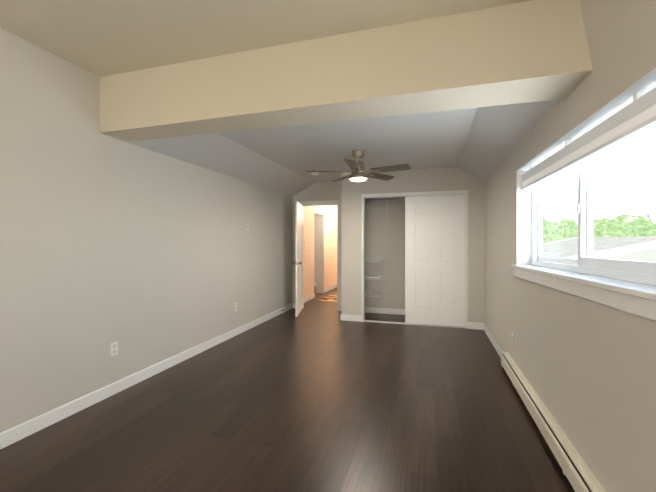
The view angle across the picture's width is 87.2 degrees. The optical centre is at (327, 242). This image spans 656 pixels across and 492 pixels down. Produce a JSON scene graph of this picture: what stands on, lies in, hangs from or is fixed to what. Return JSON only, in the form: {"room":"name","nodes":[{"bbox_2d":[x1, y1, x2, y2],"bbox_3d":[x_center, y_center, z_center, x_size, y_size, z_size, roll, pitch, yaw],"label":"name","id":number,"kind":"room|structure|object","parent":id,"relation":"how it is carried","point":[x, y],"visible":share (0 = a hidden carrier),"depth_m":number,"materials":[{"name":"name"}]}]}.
{"room":"empty bedroom","nodes":[
{"label":"empty bedroom","id":0,"kind":"room"},
{"bbox_2d":[0,28,336,432],"bbox_3d":[-1.334,-0.164,5.070,0.204,2.950,12.500,0,0,17],"label":"wall","id":1,"kind":"structure","parent":0,"point":[144,258],"depth_m":2.88,"materials":[{"name":"paint"}]},
{"bbox_2d":[110,341,117,356],"bbox_3d":[-1.849,0.924,2.982,0.009,0.114,0.070,0,0,17],"label":"electrical outlet","id":2,"kind":"object","parent":1,"relation":"attached to","point":[113,348],"visible":1,"depth_m":2.98,"materials":[{"name":"white plastic"}]},
{"bbox_2d":[0,303,293,448],"bbox_3d":[-1.822,1.264,3.037,0.030,0.100,7.920,0,0,17],"label":"baseboard","id":3,"kind":"structure","parent":1,"relation":"attached to","point":[10,436],"depth_m":2.94,"materials":[{"name":"white wood"}]},
{"bbox_2d":[304,293,314,302],"bbox_3d":[-0.490,1.258,7.528,0.013,0.100,1.210,0,0,17],"label":"baseboard","id":4,"kind":"structure","parent":1,"relation":"attached to","point":[312,296],"depth_m":7.75,"materials":[{"name":"white wood"}]},
{"bbox_2d":[324,283,336,292],"bbox_3d":[0.196,1.255,9.833,0.017,0.100,2.100,0,0,17],"label":"baseboard","id":5,"kind":"structure","parent":1,"relation":"attached to","point":[327,289],"depth_m":9.38,"materials":[{"name":"white wood"}]},
{"bbox_2d":[0,0,530,76],"bbox_3d":[-0.828,-1.497,0.467,3.800,0.270,3.970,0,0,17],"label":"ceiling","id":6,"kind":"structure","parent":0,"point":[100,38],"depth_m":2.15,"materials":[{"name":"paint"}]},
{"bbox_2d":[100,0,592,141],"bbox_3d":[-0.248,-1.245,2.413,3.400,0.780,0.450,0,0,17],"label":"beam","id":7,"kind":"structure","parent":6,"relation":"attached to","point":[529,51],"depth_m":2.18,"materials":[{"name":"paint"}]},
{"bbox_2d":[0,286,574,491],"bbox_3d":[-0.746,1.371,4.897,6.170,0.120,12.500,0,0,17],"label":"floor","id":8,"kind":"structure","parent":0,"point":[314,395],"depth_m":2.48,"materials":[{"name":"brown wood"}]},
{"bbox_2d":[317,293,336,301],"bbox_3d":[0.248,1.302,8.096,0.690,0.010,1.200,0,0,17],"label":"rug","id":9,"kind":"object","parent":8,"relation":"on","point":[331,297],"visible":0.48,"depth_m":7.92,"materials":[{"name":"beige fabric"}]},
{"bbox_2d":[364,320,465,327],"bbox_3d":[1.357,1.303,5.511,1.570,0.016,0.098,0,0,17],"label":"closet track","id":10,"kind":"object","parent":8,"relation":"on","point":[410,323],"visible":0.79,"depth_m":5.51,"materials":[{"name":"silver metal"}]},
{"bbox_2d":[405,195,465,326],"bbox_3d":[1.666,0.283,5.388,0.900,2.015,0.032,0,0,17],"label":"closet door","id":11,"kind":"structure","parent":10,"relation":"on","point":[435,260],"depth_m":5.37,"materials":[{"name":"white wood"}]},
{"bbox_2d":[314,215,315,282],"bbox_3d":[-0.927,-0.171,10.385,2.050,2.950,0.120,0,0,17],"label":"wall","id":12,"kind":"structure","parent":0,"point":[314,248],"depth_m":10.15,"materials":[{"name":"paint"}]},
{"bbox_2d":[114,100,557,196],"bbox_3d":[0.367,-1.253,4.479,3.500,0.770,4.140,0,0,17],"label":"ceiling","id":13,"kind":"structure","parent":0,"point":[481,143],"depth_m":3.89,"materials":[{"name":"paint"}]},
{"bbox_2d":[305,149,410,181],"bbox_3d":[0.380,-0.958,4.310,1.290,0.380,1.256,0,0,17],"label":"ceiling fan","id":14,"kind":"object","parent":13,"relation":"hanging from","point":[358,173],"visible":1,"depth_m":4.27,"materials":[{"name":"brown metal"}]},
{"bbox_2d":[292,182,404,308],"bbox_3d":[0.940,-0.166,6.407,3.800,2.950,0.120,0,0,17],"label":"wall","id":15,"kind":"structure","parent":0,"point":[384,239],"depth_m":6.34,"materials":[{"name":"paint"}]},
{"bbox_2d":[292,201,301,316],"bbox_3d":[-0.535,0.294,6.388,0.171,2.015,0.757,0,0,3],"label":"entry door","id":16,"kind":"structure","parent":15,"relation":"in","point":[298,257],"depth_m":6.19,"materials":[{"name":"white wood"}]},
{"bbox_2d":[299,200,340,310],"bbox_3d":[-0.152,0.256,6.732,0.890,2.105,0.152,0,0,17],"label":"door frame","id":17,"kind":"structure","parent":15,"relation":"attached to","point":[321,203],"depth_m":6.57,"materials":[{"name":"white wood"}]},
{"bbox_2d":[365,291,379,296],"bbox_3d":[0.717,0.932,6.215,0.498,0.044,0.371,0,0,17],"label":"wire shelf","id":18,"kind":"object","parent":15,"relation":"attached to","point":[377,293],"visible":0.5,"depth_m":6.04,"materials":[{"name":"white metal"}]},
{"bbox_2d":[365,275,380,279],"bbox_3d":[0.717,0.632,6.214,0.498,0.045,0.371,0,0,17],"label":"wire shelf","id":19,"kind":"object","parent":15,"relation":"attached to","point":[371,276],"visible":0.5,"depth_m":6.04,"materials":[{"name":"white metal"}]},
{"bbox_2d":[365,258,380,261],"bbox_3d":[0.717,0.322,6.214,0.498,0.045,0.371,0,0,17],"label":"wire shelf","id":20,"kind":"object","parent":15,"relation":"attached to","point":[373,259],"visible":0.52,"depth_m":6.03,"materials":[{"name":"white metal"}]},
{"bbox_2d":[365,307,404,314],"bbox_3d":[1.539,1.260,6.160,2.110,0.100,0.013,0,0,17],"label":"baseboard","id":21,"kind":"structure","parent":15,"relation":"attached to","point":[367,309],"depth_m":6.30,"materials":[{"name":"white wood"}]},
{"bbox_2d":[366,200,404,218],"bbox_3d":[1.498,-0.577,6.018,2.106,0.318,0.302,0,0,17],"label":"wire shelf","id":22,"kind":"object","parent":15,"relation":"attached to","point":[385,202],"visible":0.42,"depth_m":6.06,"materials":[{"name":"white metal"}]},
{"bbox_2d":[341,167,484,322],"bbox_3d":[1.388,-0.165,5.825,2.210,2.950,0.740,0,0,17],"label":"wall","id":23,"kind":"structure","parent":0,"point":[433,179],"depth_m":5.46,"materials":[{"name":"paint"}]},
{"bbox_2d":[342,314,361,321],"bbox_3d":[0.394,1.260,5.730,0.340,0.100,0.013,0,0,17],"label":"baseboard","id":24,"kind":"structure","parent":23,"relation":"attached to","point":[345,317],"depth_m":5.72,"materials":[{"name":"white wood"}]},
{"bbox_2d":[362,190,467,328],"bbox_3d":[1.356,0.261,5.507,1.630,2.100,0.128,0,0,17],"label":"trim","id":25,"kind":"structure","parent":23,"relation":"attached to","point":[409,194],"depth_m":5.49,"materials":[{"name":"white wood"}]},
{"bbox_2d":[485,0,655,491],"bbox_3d":[1.507,-0.159,2.002,0.200,2.950,8.240,0,0,17],"label":"wall","id":26,"kind":"structure","parent":0,"point":[587,368],"depth_m":1.75,"materials":[{"name":"paint"}]},
{"bbox_2d":[483,323,502,357],"bbox_3d":[2.103,1.262,4.382,0.013,0.100,1.620,0,0,17],"label":"baseboard","id":27,"kind":"structure","parent":26,"relation":"attached to","point":[488,333],"depth_m":4.42,"materials":[{"name":"white wood"}]},
{"bbox_2d":[501,352,605,491],"bbox_3d":[1.339,1.219,1.918,0.068,0.150,3.488,0,0,17],"label":"heater","id":28,"kind":"object","parent":26,"relation":"attached to","point":[579,474],"visible":1,"depth_m":2.10,"materials":[{"name":"beige metal"}]},
{"bbox_2d":[511,265,655,321],"bbox_3d":[1.506,0.253,2.190,0.160,0.155,2.250,0,0,17],"label":"window sill","id":29,"kind":"structure","parent":26,"relation":"attached to","point":[636,299],"depth_m":1.63,"materials":[{"name":"white wood"}]},
{"bbox_2d":[516,68,655,284],"bbox_3d":[1.556,-0.222,2.175,0.195,0.895,2.160,0,0,17],"label":"window","id":30,"kind":"structure","parent":26,"relation":"in","point":[586,262],"depth_m":2.15,"materials":[{"name":"white plastic"}]},
{"bbox_2d":[521,87,655,263],"bbox_3d":[1.519,-0.235,2.186,0.072,0.858,2.148,0,0,17],"label":"window shade","id":31,"kind":"object","parent":30,"relation":"attached to","point":[635,118],"visible":0.98,"depth_m":1.72,"materials":[{"name":"white plastic"}]},
{"label":"outside","id":32,"kind":"structure","parent":0,"visible":0},
{"bbox_3d":[71.465,3.553,46.575,130.000,0.200,190.000,0,0,17],"label":"ground","id":33,"kind":"structure","parent":32,"visible":0},
{"bbox_2d":[542,215,577,243],"bbox_3d":[13.383,0.749,22.630,6.068,5.476,5.551,0,0,17],"label":"tree","id":34,"kind":"object","parent":33,"relation":"on","point":[568,230],"depth_m":20.48,"materials":[{"name":"green plant"}]},
{"bbox_2d":[542,236,655,261],"bbox_3d":[11.196,1.617,14.826,10.240,3.760,7.662,0,0,13],"label":"house","id":35,"kind":"structure","parent":33,"relation":"on","point":[624,244],"depth_m":12.12,"materials":[{"name":"white"}]},
{"bbox_2d":[570,218,649,236],"bbox_3d":[19.020,0.911,24.112,6.904,5.146,6.345,0,0,17],"label":"tree","id":36,"kind":"object","parent":33,"relation":"on","point":[615,228],"depth_m":22.31,"materials":[{"name":"green plant"}]},
{"bbox_2d":[613,214,655,235],"bbox_3d":[22.156,0.710,25.161,8.023,5.546,7.987,0,0,17],"label":"tree","id":37,"kind":"object","parent":33,"relation":"on","point":[642,220],"depth_m":23.73,"materials":[{"name":"green plant"}]}
]}

